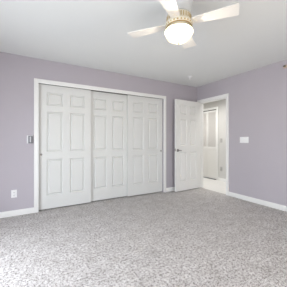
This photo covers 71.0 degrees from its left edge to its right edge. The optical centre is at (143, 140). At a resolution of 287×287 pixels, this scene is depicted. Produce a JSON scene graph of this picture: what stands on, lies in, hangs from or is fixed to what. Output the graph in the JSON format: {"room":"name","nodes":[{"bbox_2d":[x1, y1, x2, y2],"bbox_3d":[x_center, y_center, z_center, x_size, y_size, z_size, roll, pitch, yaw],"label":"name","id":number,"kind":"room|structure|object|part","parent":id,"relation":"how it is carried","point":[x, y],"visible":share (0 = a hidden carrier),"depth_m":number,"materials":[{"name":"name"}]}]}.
{"room":"empty bedroom","nodes":[
{"label":"empty bedroom","id":0,"kind":"room"},
{"bbox_2d":[0,52,196,211],"bbox_3d":[-0.775,-0.083,3.784,4.750,2.440,0.120,0,0,-30],"label":"wall","id":1,"kind":"structure","parent":0,"point":[18,73],"depth_m":3.13,"materials":[{"name":"purple paint"}]},
{"bbox_2d":[11,190,16,197],"bbox_3d":[-1.951,0.802,3.030,0.072,0.116,0.010,0,0,-30],"label":"wall outlet","id":2,"kind":"object","parent":1,"relation":"attached to","point":[13,192],"visible":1,"depth_m":3.02,"materials":[{"name":"white plastic"}]},
{"bbox_2d":[0,207,33,217],"bbox_3d":[-2.260,1.093,2.849,1.243,0.088,0.013,0,0,-30],"label":"baseboard","id":3,"kind":"structure","parent":1,"relation":"attached to","point":[27,210],"depth_m":3.04,"materials":[{"name":"white wood"}]},
{"bbox_2d":[27,135,32,142],"bbox_3d":[-1.766,-0.018,3.123,0.080,0.124,0.033,0,0,-30],"label":"wall control","id":4,"kind":"object","parent":1,"relation":"attached to","point":[29,137],"visible":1,"depth_m":3.12,"materials":[{"name":"white plastic"}]},
{"bbox_2d":[39,84,90,209],"bbox_3d":[-1.327,0.102,3.456,0.845,2.034,0.037,0,0,-30],"label":"sliding closet door","id":5,"kind":"structure","parent":1,"relation":"in","point":[64,112],"depth_m":3.42,"materials":[{"name":"white paint"}]},
{"bbox_3d":[-1.481,-0.684,3.358,0.206,0.173,0.014,0,0,-30],"label":"raised panel","id":6,"kind":"part","parent":5,"relation":"part of","materials":[{"name":"white paint"}]},
{"bbox_3d":[-1.481,-0.147,3.358,0.206,0.619,0.014,0,0,-30],"label":"raised panel","id":7,"kind":"part","parent":5,"relation":"part of","materials":[{"name":"white paint"}]},
{"bbox_3d":[-1.481,0.604,3.358,0.206,0.556,0.014,0,0,-30],"label":"raised panel","id":8,"kind":"part","parent":5,"relation":"part of","materials":[{"name":"white paint"}]},
{"bbox_3d":[-1.165,-0.684,3.541,0.206,0.173,0.014,0,0,-30],"label":"raised panel","id":9,"kind":"part","parent":5,"relation":"part of","materials":[{"name":"white paint"}]},
{"bbox_3d":[-1.165,-0.147,3.541,0.206,0.619,0.014,0,0,-30],"label":"raised panel","id":10,"kind":"part","parent":5,"relation":"part of","materials":[{"name":"white paint"}]},
{"bbox_3d":[-1.165,0.604,3.541,0.206,0.556,0.014,0,0,-30],"label":"raised panel","id":11,"kind":"part","parent":5,"relation":"part of","materials":[{"name":"white paint"}]},
{"bbox_2d":[34,78,165,212],"bbox_3d":[-0.639,0.078,3.849,2.565,2.118,0.133,0,0,-30],"label":"door frame","id":12,"kind":"structure","parent":1,"relation":"attached to","point":[37,82],"depth_m":3.24,"materials":[{"name":"white wood"}]},
{"bbox_2d":[91,91,126,200],"bbox_3d":[-0.663,0.102,3.890,0.845,2.034,0.034,0,0,-30],"label":"sliding closet door","id":13,"kind":"structure","parent":1,"relation":"in","point":[108,110],"depth_m":3.86,"materials":[{"name":"white paint"}]},
{"bbox_3d":[-0.817,-0.684,3.791,0.206,0.173,0.014,0,0,-30],"label":"raised panel","id":14,"kind":"part","parent":13,"relation":"part of","materials":[{"name":"white paint"}]},
{"bbox_3d":[-0.817,-0.147,3.791,0.206,0.619,0.014,0,0,-30],"label":"raised panel","id":15,"kind":"part","parent":13,"relation":"part of","materials":[{"name":"white paint"}]},
{"bbox_3d":[-0.817,0.604,3.791,0.206,0.556,0.014,0,0,-30],"label":"raised panel","id":16,"kind":"part","parent":13,"relation":"part of","materials":[{"name":"white paint"}]},
{"bbox_3d":[-0.501,-0.684,3.974,0.206,0.173,0.014,0,0,-30],"label":"raised panel","id":17,"kind":"part","parent":13,"relation":"part of","materials":[{"name":"white paint"}]},
{"bbox_3d":[-0.501,-0.147,3.974,0.206,0.619,0.014,0,0,-30],"label":"raised panel","id":18,"kind":"part","parent":13,"relation":"part of","materials":[{"name":"white paint"}]},
{"bbox_3d":[-0.501,0.604,3.974,0.206,0.556,0.014,0,0,-30],"label":"raised panel","id":19,"kind":"part","parent":13,"relation":"part of","materials":[{"name":"white paint"}]},
{"bbox_2d":[127,95,161,195],"bbox_3d":[0.042,0.102,4.247,0.845,2.034,0.037,0,0,-30],"label":"sliding closet door","id":20,"kind":"structure","parent":1,"relation":"in","point":[144,114],"depth_m":4.22,"materials":[{"name":"white paint"}]},
{"bbox_3d":[-0.113,-0.684,4.150,0.206,0.173,0.014,0,0,-30],"label":"raised panel","id":21,"kind":"part","parent":20,"relation":"part of","materials":[{"name":"white paint"}]},
{"bbox_3d":[-0.113,-0.147,4.150,0.206,0.619,0.014,0,0,-30],"label":"raised panel","id":22,"kind":"part","parent":20,"relation":"part of","materials":[{"name":"white paint"}]},
{"bbox_3d":[-0.113,0.604,4.150,0.206,0.556,0.014,0,0,-30],"label":"raised panel","id":23,"kind":"part","parent":20,"relation":"part of","materials":[{"name":"white paint"}]},
{"bbox_3d":[0.203,-0.684,4.333,0.206,0.173,0.014,0,0,-30],"label":"raised panel","id":24,"kind":"part","parent":20,"relation":"part of","materials":[{"name":"white paint"}]},
{"bbox_3d":[0.203,-0.147,4.333,0.206,0.619,0.014,0,0,-30],"label":"raised panel","id":25,"kind":"part","parent":20,"relation":"part of","materials":[{"name":"white paint"}]},
{"bbox_3d":[0.203,0.604,4.333,0.206,0.556,0.014,0,0,-30],"label":"raised panel","id":26,"kind":"part","parent":20,"relation":"part of","materials":[{"name":"white paint"}]},
{"bbox_2d":[166,187,174,191],"bbox_3d":[0.906,1.093,4.680,0.942,0.088,0.013,0,0,-30],"label":"baseboard","id":27,"kind":"structure","parent":1,"relation":"attached to","point":[170,188],"depth_m":4.50,"materials":[{"name":"white wood"}]},
{"bbox_2d":[0,176,286,286],"bbox_3d":[0.447,1.187,3.139,6.460,0.100,6.620,0,0,-30],"label":"floor","id":28,"kind":"structure","parent":0,"point":[196,237],"depth_m":2.22,"materials":[{"name":"grey carpet"}]},
{"bbox_2d":[0,0,286,86],"bbox_3d":[0.161,-1.353,2.165,4.990,0.100,5.220,0,0,-30],"label":"ceiling","id":29,"kind":"structure","parent":0,"point":[93,34],"depth_m":2.52,"materials":[{"name":"white paint"}]},
{"bbox_2d":[128,0,238,48],"bbox_3d":[0.322,-1.090,1.830,0.795,0.426,0.795,0,0,-21],"label":"ceiling fan","id":30,"kind":"object","parent":29,"relation":"hanging from","point":[179,21],"visible":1,"depth_m":1.73,"materials":[{"name":"white metal"}]},
{"bbox_3d":[0.043,-1.063,1.957,0.378,0.006,0.142,0,5,24],"label":"blade","id":31,"kind":"part","parent":30,"relation":"part of","materials":[{"name":"white wood"}]},
{"bbox_3d":[0.195,-1.063,1.551,0.142,0.006,0.378,5,2,24],"label":"blade","id":32,"kind":"part","parent":30,"relation":"part of","materials":[{"name":"white wood"}]},
{"bbox_3d":[0.322,-0.934,1.830,0.233,0.071,0.233,0,0,-30],"label":"lamp shade","id":33,"kind":"part","parent":30,"relation":"part of","materials":[{"name":"white glass"}]},
{"bbox_3d":[0.449,-1.063,2.110,0.142,0.006,0.378,-5,-2,24],"label":"blade","id":34,"kind":"part","parent":30,"relation":"part of","materials":[{"name":"white wood"}]},
{"bbox_3d":[0.602,-1.063,1.703,0.378,0.006,0.142,0,-5,24],"label":"blade","id":35,"kind":"part","parent":30,"relation":"part of","materials":[{"name":"white wood"}]},
{"bbox_2d":[203,99,225,178],"bbox_3d":[1.975,-0.083,5.421,1.530,2.440,4.200,0,0,-30],"label":"wall","id":36,"kind":"structure","parent":0,"point":[221,104],"depth_m":5.64,"materials":[{"name":"white paint"}]},
{"bbox_2d":[203,111,206,176],"bbox_3d":[1.857,0.111,6.236,0.030,1.992,0.338,0,0,-30],"label":"bifold closet door","id":37,"kind":"structure","parent":36,"relation":"in","point":[204,113],"depth_m":6.16,"materials":[{"name":"white paint"}]},
{"bbox_3d":[1.856,0.649,6.236,0.020,0.715,0.278,0,0,-30],"label":"panel","id":38,"kind":"part","parent":37,"relation":"part of","materials":[{"name":"white paint"}]},
{"bbox_3d":[1.857,-0.328,6.236,0.029,1.024,0.278,0,0,-30],"label":"louvre panel","id":39,"kind":"part","parent":37,"relation":"part of","materials":[{"name":"grey paint"}]},
{"bbox_2d":[203,107,217,179],"bbox_3d":[1.936,0.085,6.120,0.076,2.105,0.870,0,0,-30],"label":"door frame","id":40,"kind":"structure","parent":36,"relation":"attached to","point":[213,108],"depth_m":5.77,"materials":[{"name":"white wood"}]},
{"bbox_2d":[207,110,215,178],"bbox_3d":[2.028,0.111,5.940,0.030,1.992,0.338,0,0,-30],"label":"bifold closet door","id":41,"kind":"structure","parent":36,"relation":"in","point":[211,115],"depth_m":5.95,"materials":[{"name":"white paint"}]},
{"bbox_3d":[2.027,0.649,5.939,0.020,0.715,0.278,0,0,-30],"label":"panel","id":42,"kind":"part","parent":41,"relation":"part of","materials":[{"name":"white paint"}]},
{"bbox_3d":[2.028,-0.328,5.940,0.029,1.024,0.278,0,0,-30],"label":"louvre panel","id":43,"kind":"part","parent":41,"relation":"part of","materials":[{"name":"grey paint"}]},
{"bbox_2d":[197,59,286,205],"bbox_3d":[2.409,-0.083,3.142,0.120,2.440,4.420,0,0,-30],"label":"wall","id":44,"kind":"structure","parent":0,"point":[257,97],"depth_m":3.63,"materials":[{"name":"purple paint"}]},
{"bbox_2d":[197,93,228,195],"bbox_3d":[1.591,0.081,4.553,0.154,2.112,0.882,0,0,-30],"label":"door frame","id":45,"kind":"structure","parent":44,"relation":"attached to","point":[224,96],"depth_m":4.37,"materials":[{"name":"white wood"}]},
{"bbox_2d":[175,99,199,191],"bbox_3d":[1.018,0.104,4.612,0.785,2.030,0.147,0,0,-33],"label":"door","id":46,"kind":"structure","parent":45,"relation":"attached to","point":[187,113],"depth_m":4.58,"materials":[{"name":"white paint"}]},
{"bbox_3d":[0.891,-0.697,4.521,0.166,0.168,0.014,0,0,-33],"label":"raised panel","id":47,"kind":"part","parent":46,"relation":"part of","materials":[{"name":"white paint"}]},
{"bbox_3d":[0.891,-0.186,4.521,0.166,0.556,0.014,0,0,-33],"label":"raised panel","id":48,"kind":"part","parent":46,"relation":"part of","materials":[{"name":"white paint"}]},
{"bbox_3d":[0.891,0.589,4.521,0.166,0.606,0.014,0,0,-33],"label":"raised panel","id":49,"kind":"part","parent":46,"relation":"part of","materials":[{"name":"white paint"}]},
{"bbox_3d":[1.151,-0.697,4.687,0.166,0.168,0.014,0,0,-33],"label":"raised panel","id":50,"kind":"part","parent":46,"relation":"part of","materials":[{"name":"white paint"}]},
{"bbox_3d":[1.151,-0.186,4.687,0.166,0.556,0.014,0,0,-33],"label":"raised panel","id":51,"kind":"part","parent":46,"relation":"part of","materials":[{"name":"white paint"}]},
{"bbox_3d":[1.151,0.589,4.687,0.166,0.606,0.014,0,0,-33],"label":"raised panel","id":52,"kind":"part","parent":46,"relation":"part of","materials":[{"name":"white paint"}]},
{"bbox_2d":[240,137,248,142],"bbox_3d":[1.924,-0.013,3.847,0.013,0.116,0.178,0,0,-30],"label":"light switch","id":53,"kind":"object","parent":44,"relation":"attached to","point":[242,139],"visible":1,"depth_m":3.84,"materials":[{"name":"white plastic"}]},
{"bbox_2d":[229,192,286,211],"bbox_3d":[2.607,1.093,2.667,0.013,0.088,3.400,0,0,-30],"label":"baseboard","id":54,"kind":"structure","parent":44,"relation":"attached to","point":[239,196],"depth_m":3.58,"materials":[{"name":"white wood"}]}
]}

